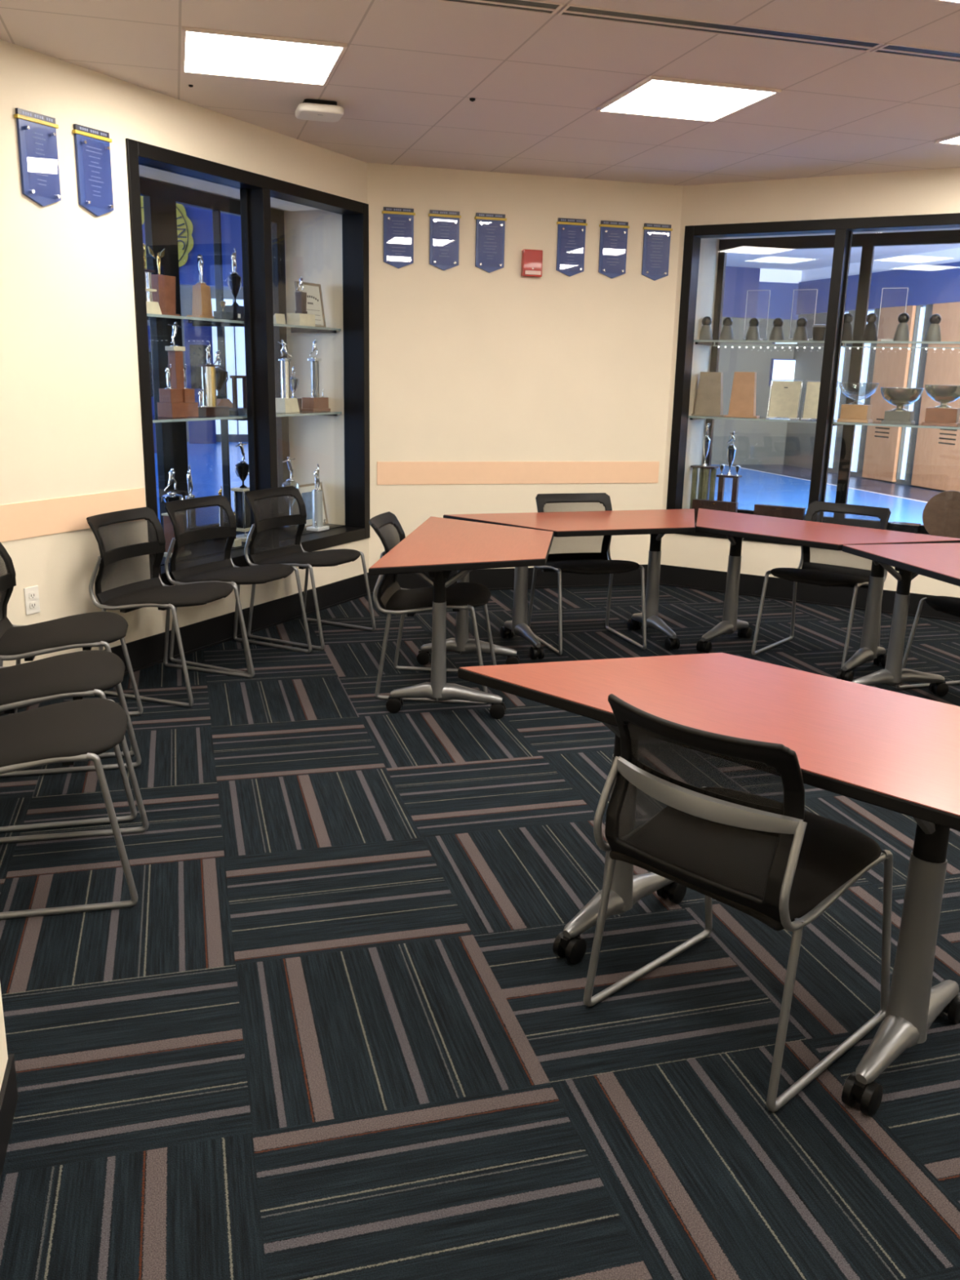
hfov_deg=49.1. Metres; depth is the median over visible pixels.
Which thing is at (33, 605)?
socket
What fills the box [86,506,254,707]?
chair
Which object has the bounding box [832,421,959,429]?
glass shelf
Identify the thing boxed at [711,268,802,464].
wall
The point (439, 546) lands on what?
table
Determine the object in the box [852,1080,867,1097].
hood
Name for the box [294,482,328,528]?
picture frame
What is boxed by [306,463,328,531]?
trophy
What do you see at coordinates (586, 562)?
chair
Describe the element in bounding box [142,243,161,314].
trophy
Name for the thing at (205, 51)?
recessed light
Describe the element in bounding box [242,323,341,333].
glass shelf
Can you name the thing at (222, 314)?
trophy
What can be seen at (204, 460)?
floor
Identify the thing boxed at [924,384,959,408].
bowl
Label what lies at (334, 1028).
floor
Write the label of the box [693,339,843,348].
glass shelf
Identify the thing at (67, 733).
chair
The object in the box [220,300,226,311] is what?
cup
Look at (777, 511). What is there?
box
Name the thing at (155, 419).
glass shelf
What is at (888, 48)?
ceiling vent
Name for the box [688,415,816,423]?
glass shelf
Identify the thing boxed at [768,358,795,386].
wall screen
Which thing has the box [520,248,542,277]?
fire alarm
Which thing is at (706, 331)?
trophy
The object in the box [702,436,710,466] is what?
cup
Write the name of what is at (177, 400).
trophy
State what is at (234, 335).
window
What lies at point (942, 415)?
trophy
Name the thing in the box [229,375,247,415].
trophy
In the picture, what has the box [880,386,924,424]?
trophy
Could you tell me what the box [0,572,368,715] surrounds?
baseboard
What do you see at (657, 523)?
table
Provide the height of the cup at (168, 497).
0.105 m
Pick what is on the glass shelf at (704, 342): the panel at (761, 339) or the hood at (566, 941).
the panel at (761, 339)
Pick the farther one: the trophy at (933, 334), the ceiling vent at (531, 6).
the trophy at (933, 334)
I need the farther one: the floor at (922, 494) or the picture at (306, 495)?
the floor at (922, 494)
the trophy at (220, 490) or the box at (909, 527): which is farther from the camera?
the box at (909, 527)
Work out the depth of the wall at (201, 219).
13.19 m
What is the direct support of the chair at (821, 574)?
on the floor at (334, 1028)
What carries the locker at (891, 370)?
attached to the wall at (800, 437)
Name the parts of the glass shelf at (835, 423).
glass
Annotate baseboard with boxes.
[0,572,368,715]
[0,1053,17,1180]
[368,564,648,594]
[659,564,959,622]
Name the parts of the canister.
lid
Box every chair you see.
[0,542,142,758]
[0,649,141,832]
[0,697,148,919]
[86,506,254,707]
[164,494,311,674]
[244,485,375,649]
[368,511,496,704]
[527,493,646,655]
[583,693,893,1111]
[751,501,890,668]
[895,595,959,689]
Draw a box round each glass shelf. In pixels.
[146,313,244,326]
[152,414,247,422]
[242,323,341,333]
[244,411,342,420]
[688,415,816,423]
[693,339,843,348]
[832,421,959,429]
[840,341,959,350]
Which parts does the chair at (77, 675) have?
rail, seat, sled leg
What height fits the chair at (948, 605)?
0.784 m
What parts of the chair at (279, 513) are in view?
frame, rail, sled leg, seat, sled leg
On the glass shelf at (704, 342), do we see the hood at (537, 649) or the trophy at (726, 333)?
the trophy at (726, 333)
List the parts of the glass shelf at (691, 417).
glass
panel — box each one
[743,289,770,340]
[789,288,817,340]
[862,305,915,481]
[876,287,908,341]
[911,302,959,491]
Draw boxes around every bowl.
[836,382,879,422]
[880,386,924,411]
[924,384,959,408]
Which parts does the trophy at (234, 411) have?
post, post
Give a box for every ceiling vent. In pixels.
[433,0,564,14]
[556,4,884,52]
[870,43,959,62]
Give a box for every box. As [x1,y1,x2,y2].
[692,498,737,521]
[753,503,805,519]
[889,521,920,533]
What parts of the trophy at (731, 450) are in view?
post, post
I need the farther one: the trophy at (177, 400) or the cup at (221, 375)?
the cup at (221, 375)
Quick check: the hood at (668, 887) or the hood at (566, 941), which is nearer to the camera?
the hood at (566, 941)
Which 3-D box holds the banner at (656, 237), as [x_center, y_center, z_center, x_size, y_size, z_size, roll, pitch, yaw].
[1.146,-2.513,6.819,0.202,0.346,0.035,-3,15,-15]
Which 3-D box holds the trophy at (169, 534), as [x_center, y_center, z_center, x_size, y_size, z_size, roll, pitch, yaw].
[-1.615,-0.672,5.533,0.110,0.460,0.160,8,16,25]
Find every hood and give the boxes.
[535,647,541,652]
[560,934,579,948]
[663,882,672,890]
[668,636,676,643]
[700,640,706,645]
[840,670,847,675]
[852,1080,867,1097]
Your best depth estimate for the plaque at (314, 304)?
6.43 m
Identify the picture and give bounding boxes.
[302,491,312,519]
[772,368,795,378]
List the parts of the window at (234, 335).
frame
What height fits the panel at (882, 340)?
0.333 m
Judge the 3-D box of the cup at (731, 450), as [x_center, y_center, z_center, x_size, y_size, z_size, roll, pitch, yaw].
[1.737,-1.247,7.297,0.067,0.207,0.067,9,16,29]
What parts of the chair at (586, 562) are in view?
sled leg, rail, frame, seat, rail, sled leg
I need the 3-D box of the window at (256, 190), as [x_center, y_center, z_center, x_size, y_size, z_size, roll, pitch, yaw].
[-1.192,-1.436,5.727,0.152,2.013,1.962,8,16,25]
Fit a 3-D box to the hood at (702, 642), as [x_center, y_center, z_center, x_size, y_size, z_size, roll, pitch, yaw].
[1.199,0.018,5.620,0.022,0.045,0.052,14,19,40]
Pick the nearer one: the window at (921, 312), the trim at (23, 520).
the trim at (23, 520)
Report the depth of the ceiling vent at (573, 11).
3.67 m
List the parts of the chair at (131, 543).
frame, rail, sled leg, rail, seat, sled leg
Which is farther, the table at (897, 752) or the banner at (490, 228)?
the banner at (490, 228)
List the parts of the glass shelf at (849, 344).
led strip, glass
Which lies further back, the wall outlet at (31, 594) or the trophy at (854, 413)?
the trophy at (854, 413)
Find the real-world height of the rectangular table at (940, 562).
0.695 m
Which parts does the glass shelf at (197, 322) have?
glass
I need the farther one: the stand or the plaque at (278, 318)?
the stand
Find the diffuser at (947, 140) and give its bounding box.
[942,137,959,143]
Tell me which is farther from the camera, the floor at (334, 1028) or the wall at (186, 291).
the wall at (186, 291)
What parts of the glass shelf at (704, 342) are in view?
glass, led strip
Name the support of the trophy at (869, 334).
on the glass shelf at (849, 344)
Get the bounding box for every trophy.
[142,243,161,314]
[147,246,179,315]
[157,321,198,417]
[161,467,182,557]
[184,465,195,498]
[186,253,213,318]
[197,341,229,417]
[213,300,233,319]
[213,349,232,408]
[217,486,223,524]
[223,248,244,320]
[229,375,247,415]
[231,441,251,542]
[232,511,241,546]
[275,339,299,413]
[281,456,297,484]
[287,276,315,326]
[289,366,302,411]
[302,338,330,412]
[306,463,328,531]
[689,422,719,508]
[698,315,712,340]
[716,430,742,502]
[719,316,733,340]
[745,317,759,340]
[768,317,783,340]
[792,317,808,340]
[841,313,853,341]
[862,312,877,341]
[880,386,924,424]
[893,312,909,341]
[920,384,959,426]
[924,313,941,341]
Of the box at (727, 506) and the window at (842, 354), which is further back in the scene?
the window at (842, 354)
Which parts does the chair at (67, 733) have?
rail, seat, sled leg, sled leg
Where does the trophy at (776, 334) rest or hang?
on the glass shelf at (704, 342)
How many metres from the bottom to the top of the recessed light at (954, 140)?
0.012 m
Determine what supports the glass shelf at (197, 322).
attached to the wall at (71, 425)
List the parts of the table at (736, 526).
leg, leg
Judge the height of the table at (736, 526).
0.695 m
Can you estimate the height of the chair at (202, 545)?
0.784 m
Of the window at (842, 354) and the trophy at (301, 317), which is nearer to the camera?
the trophy at (301, 317)
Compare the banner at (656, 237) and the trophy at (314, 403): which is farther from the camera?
the banner at (656, 237)
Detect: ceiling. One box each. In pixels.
[0,0,959,186]
[725,243,959,271]
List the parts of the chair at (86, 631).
frame, rail, seat, sled leg, sled leg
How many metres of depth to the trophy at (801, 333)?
6.85 m
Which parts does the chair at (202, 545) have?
rail, frame, sled leg, rail, seat, sled leg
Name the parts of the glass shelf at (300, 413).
glass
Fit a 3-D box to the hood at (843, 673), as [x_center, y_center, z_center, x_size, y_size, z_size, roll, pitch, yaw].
[1.778,0.161,5.117,0.022,0.045,0.052,14,19,40]
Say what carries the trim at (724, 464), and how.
attached to the wall at (756, 442)
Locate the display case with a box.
[138,164,345,565]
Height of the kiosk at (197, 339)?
2.250 m
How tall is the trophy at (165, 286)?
0.335 m
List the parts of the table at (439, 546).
leg, leg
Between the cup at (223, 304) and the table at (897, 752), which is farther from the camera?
the cup at (223, 304)
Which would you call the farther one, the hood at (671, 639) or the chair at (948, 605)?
the hood at (671, 639)
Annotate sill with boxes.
[216,434,248,441]
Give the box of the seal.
[140,195,193,268]
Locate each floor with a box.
[0,585,959,1279]
[154,441,926,524]
[727,464,942,502]
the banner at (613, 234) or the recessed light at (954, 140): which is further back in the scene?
the banner at (613, 234)
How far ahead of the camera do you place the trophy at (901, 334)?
6.55 m
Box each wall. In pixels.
[0,39,368,666]
[0,984,8,1089]
[146,284,243,441]
[178,204,285,287]
[367,162,683,568]
[660,167,959,597]
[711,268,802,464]
[783,247,959,491]
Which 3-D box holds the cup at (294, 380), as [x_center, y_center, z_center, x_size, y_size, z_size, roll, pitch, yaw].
[-1.148,-1.556,6.478,0.070,0.130,0.070,-4,15,-18]
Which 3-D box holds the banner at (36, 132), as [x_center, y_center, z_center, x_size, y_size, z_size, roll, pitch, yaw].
[-1.755,-1.919,4.207,0.033,0.345,0.202,8,16,25]
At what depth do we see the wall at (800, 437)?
16.27 m
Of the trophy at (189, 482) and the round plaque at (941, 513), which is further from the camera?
the round plaque at (941, 513)
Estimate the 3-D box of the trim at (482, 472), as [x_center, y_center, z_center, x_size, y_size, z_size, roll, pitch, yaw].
[0.284,-1.107,6.964,1.951,0.146,0.006,-3,15,-15]
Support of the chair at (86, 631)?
on the floor at (334, 1028)
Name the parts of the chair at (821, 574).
sled leg, rail, seat, frame, sled leg, rail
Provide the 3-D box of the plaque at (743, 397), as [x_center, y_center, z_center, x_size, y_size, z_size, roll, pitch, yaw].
[1.792,-1.667,7.150,0.220,0.300,0.140,7,15,21]
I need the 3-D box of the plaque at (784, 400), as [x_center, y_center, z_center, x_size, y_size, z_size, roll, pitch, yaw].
[2.035,-1.607,7.033,0.210,0.253,0.080,9,16,29]
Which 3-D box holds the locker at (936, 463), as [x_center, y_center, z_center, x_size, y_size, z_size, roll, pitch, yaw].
[6.204,-3.167,13.751,0.064,2.400,1.220,-3,15,-15]
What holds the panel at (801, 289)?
on the glass shelf at (704, 342)
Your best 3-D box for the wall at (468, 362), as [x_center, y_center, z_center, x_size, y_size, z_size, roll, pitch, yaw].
[0.276,-1.626,6.882,2.050,2.615,0.100,-3,15,-15]
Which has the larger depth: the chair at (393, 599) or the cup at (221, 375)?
the cup at (221, 375)
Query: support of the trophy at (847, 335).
on the glass shelf at (849, 344)
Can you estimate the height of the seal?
1.070 m
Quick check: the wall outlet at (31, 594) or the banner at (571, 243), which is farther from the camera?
the banner at (571, 243)
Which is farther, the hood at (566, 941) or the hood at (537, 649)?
the hood at (537, 649)
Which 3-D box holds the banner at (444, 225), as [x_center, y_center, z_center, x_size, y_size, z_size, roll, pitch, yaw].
[-0.216,-2.450,6.455,0.202,0.346,0.035,-3,15,-15]
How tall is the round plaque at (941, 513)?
0.320 m
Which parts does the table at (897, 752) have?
leg, leg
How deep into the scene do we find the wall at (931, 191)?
6.55 m
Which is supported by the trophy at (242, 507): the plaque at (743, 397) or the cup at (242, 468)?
the cup at (242, 468)
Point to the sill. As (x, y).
(232, 437)
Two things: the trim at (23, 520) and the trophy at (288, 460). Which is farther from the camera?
the trophy at (288, 460)
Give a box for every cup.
[161,493,182,504]
[215,368,228,399]
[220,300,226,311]
[227,273,241,305]
[235,462,248,488]
[289,376,299,398]
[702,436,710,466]
[720,464,724,475]
[726,444,736,475]
[735,465,740,475]
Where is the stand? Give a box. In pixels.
[800,380,838,420]
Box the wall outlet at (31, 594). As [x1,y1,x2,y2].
[23,585,39,615]
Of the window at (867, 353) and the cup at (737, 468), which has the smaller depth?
the cup at (737, 468)
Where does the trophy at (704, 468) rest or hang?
on the display case at (713, 251)
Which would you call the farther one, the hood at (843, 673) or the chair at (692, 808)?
the hood at (843, 673)
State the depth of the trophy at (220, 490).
5.99 m
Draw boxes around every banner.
[13,107,61,206]
[72,124,113,216]
[382,206,415,268]
[428,209,461,271]
[475,213,506,272]
[555,217,587,276]
[598,220,629,278]
[641,222,672,280]
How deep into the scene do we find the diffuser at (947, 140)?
5.28 m
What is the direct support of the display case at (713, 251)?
attached to the wall at (931, 191)
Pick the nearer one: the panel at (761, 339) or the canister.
the canister
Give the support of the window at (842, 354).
in the wall at (800, 437)
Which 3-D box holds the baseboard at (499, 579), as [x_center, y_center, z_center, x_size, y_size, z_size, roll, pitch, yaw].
[0.264,-0.416,7.135,2.050,0.145,0.016,-3,15,-15]
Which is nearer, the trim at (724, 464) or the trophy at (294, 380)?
the trophy at (294, 380)
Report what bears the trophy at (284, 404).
on the glass shelf at (300, 413)
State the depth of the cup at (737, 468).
7.27 m
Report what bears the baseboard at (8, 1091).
attached to the wall at (3, 1050)
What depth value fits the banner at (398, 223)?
6.38 m
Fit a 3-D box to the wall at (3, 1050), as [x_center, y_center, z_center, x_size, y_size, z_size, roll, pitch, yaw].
[-0.681,0.151,-0.114,0.623,2.615,3.900,-3,15,-15]
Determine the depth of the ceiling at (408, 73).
4.34 m
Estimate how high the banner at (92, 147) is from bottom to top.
0.345 m
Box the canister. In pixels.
[812,324,826,340]
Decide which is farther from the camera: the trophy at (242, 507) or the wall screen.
the wall screen
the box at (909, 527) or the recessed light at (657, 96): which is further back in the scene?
the box at (909, 527)
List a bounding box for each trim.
[0,487,145,542]
[377,461,659,484]
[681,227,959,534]
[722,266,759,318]
[724,464,927,502]
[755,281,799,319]
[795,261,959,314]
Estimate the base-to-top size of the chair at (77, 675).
0.784 m
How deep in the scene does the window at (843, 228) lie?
6.67 m
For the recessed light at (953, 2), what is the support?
in the ceiling at (408, 73)
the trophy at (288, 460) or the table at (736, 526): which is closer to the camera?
the table at (736, 526)
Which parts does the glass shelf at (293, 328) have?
glass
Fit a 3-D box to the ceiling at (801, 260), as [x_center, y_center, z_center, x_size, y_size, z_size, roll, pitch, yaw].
[3.626,-4.543,11.124,6.400,0.100,11.000,-3,15,-15]
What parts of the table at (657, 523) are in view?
leg, leg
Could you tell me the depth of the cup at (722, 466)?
7.33 m
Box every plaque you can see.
[273,313,285,324]
[293,280,325,327]
[691,371,724,417]
[724,371,759,417]
[766,379,802,419]
[922,490,959,538]
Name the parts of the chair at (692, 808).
rail, sled leg, frame, seat, sled leg, rail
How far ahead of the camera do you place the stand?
6.95 m
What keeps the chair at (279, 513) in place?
on the floor at (334, 1028)
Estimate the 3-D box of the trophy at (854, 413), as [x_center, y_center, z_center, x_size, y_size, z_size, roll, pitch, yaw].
[2.437,-1.536,6.801,0.251,0.248,0.251,9,16,29]
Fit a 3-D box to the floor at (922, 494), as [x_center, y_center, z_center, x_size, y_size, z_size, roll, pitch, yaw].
[5.419,-2.240,15.099,1.240,0.060,16.500,-3,15,-15]
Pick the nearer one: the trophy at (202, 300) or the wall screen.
the trophy at (202, 300)
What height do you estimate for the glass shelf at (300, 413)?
0.027 m
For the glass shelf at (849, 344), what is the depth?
6.51 m
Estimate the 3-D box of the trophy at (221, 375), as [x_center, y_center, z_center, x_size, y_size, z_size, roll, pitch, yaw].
[-1.469,-1.449,5.907,0.109,0.352,0.180,8,16,25]
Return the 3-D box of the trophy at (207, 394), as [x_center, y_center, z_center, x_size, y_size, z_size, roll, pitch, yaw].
[-1.457,-1.406,5.664,0.100,0.392,0.190,8,16,25]
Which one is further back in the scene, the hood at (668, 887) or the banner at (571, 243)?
the banner at (571, 243)
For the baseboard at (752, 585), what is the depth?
6.97 m
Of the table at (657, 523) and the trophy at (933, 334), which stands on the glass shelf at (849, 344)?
the trophy at (933, 334)
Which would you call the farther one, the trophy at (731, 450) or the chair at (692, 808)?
the trophy at (731, 450)
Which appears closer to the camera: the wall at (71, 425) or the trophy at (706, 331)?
the wall at (71, 425)
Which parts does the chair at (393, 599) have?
frame, rail, sled leg, seat, sled leg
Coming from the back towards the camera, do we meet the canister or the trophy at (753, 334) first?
the trophy at (753, 334)
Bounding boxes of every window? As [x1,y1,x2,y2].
[125,137,369,585]
[211,298,248,434]
[666,213,959,546]
[828,311,850,468]
[850,308,875,472]
[895,304,927,480]
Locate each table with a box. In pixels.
[368,516,554,719]
[443,508,695,659]
[457,652,959,1116]
[695,508,959,681]
[841,542,959,696]
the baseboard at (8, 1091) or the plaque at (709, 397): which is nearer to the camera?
the baseboard at (8, 1091)
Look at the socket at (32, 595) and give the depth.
4.46 m
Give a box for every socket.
[28,591,35,599]
[29,601,36,608]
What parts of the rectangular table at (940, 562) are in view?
leg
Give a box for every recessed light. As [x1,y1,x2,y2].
[181,26,347,86]
[595,75,781,122]
[928,0,959,4]
[934,133,959,145]

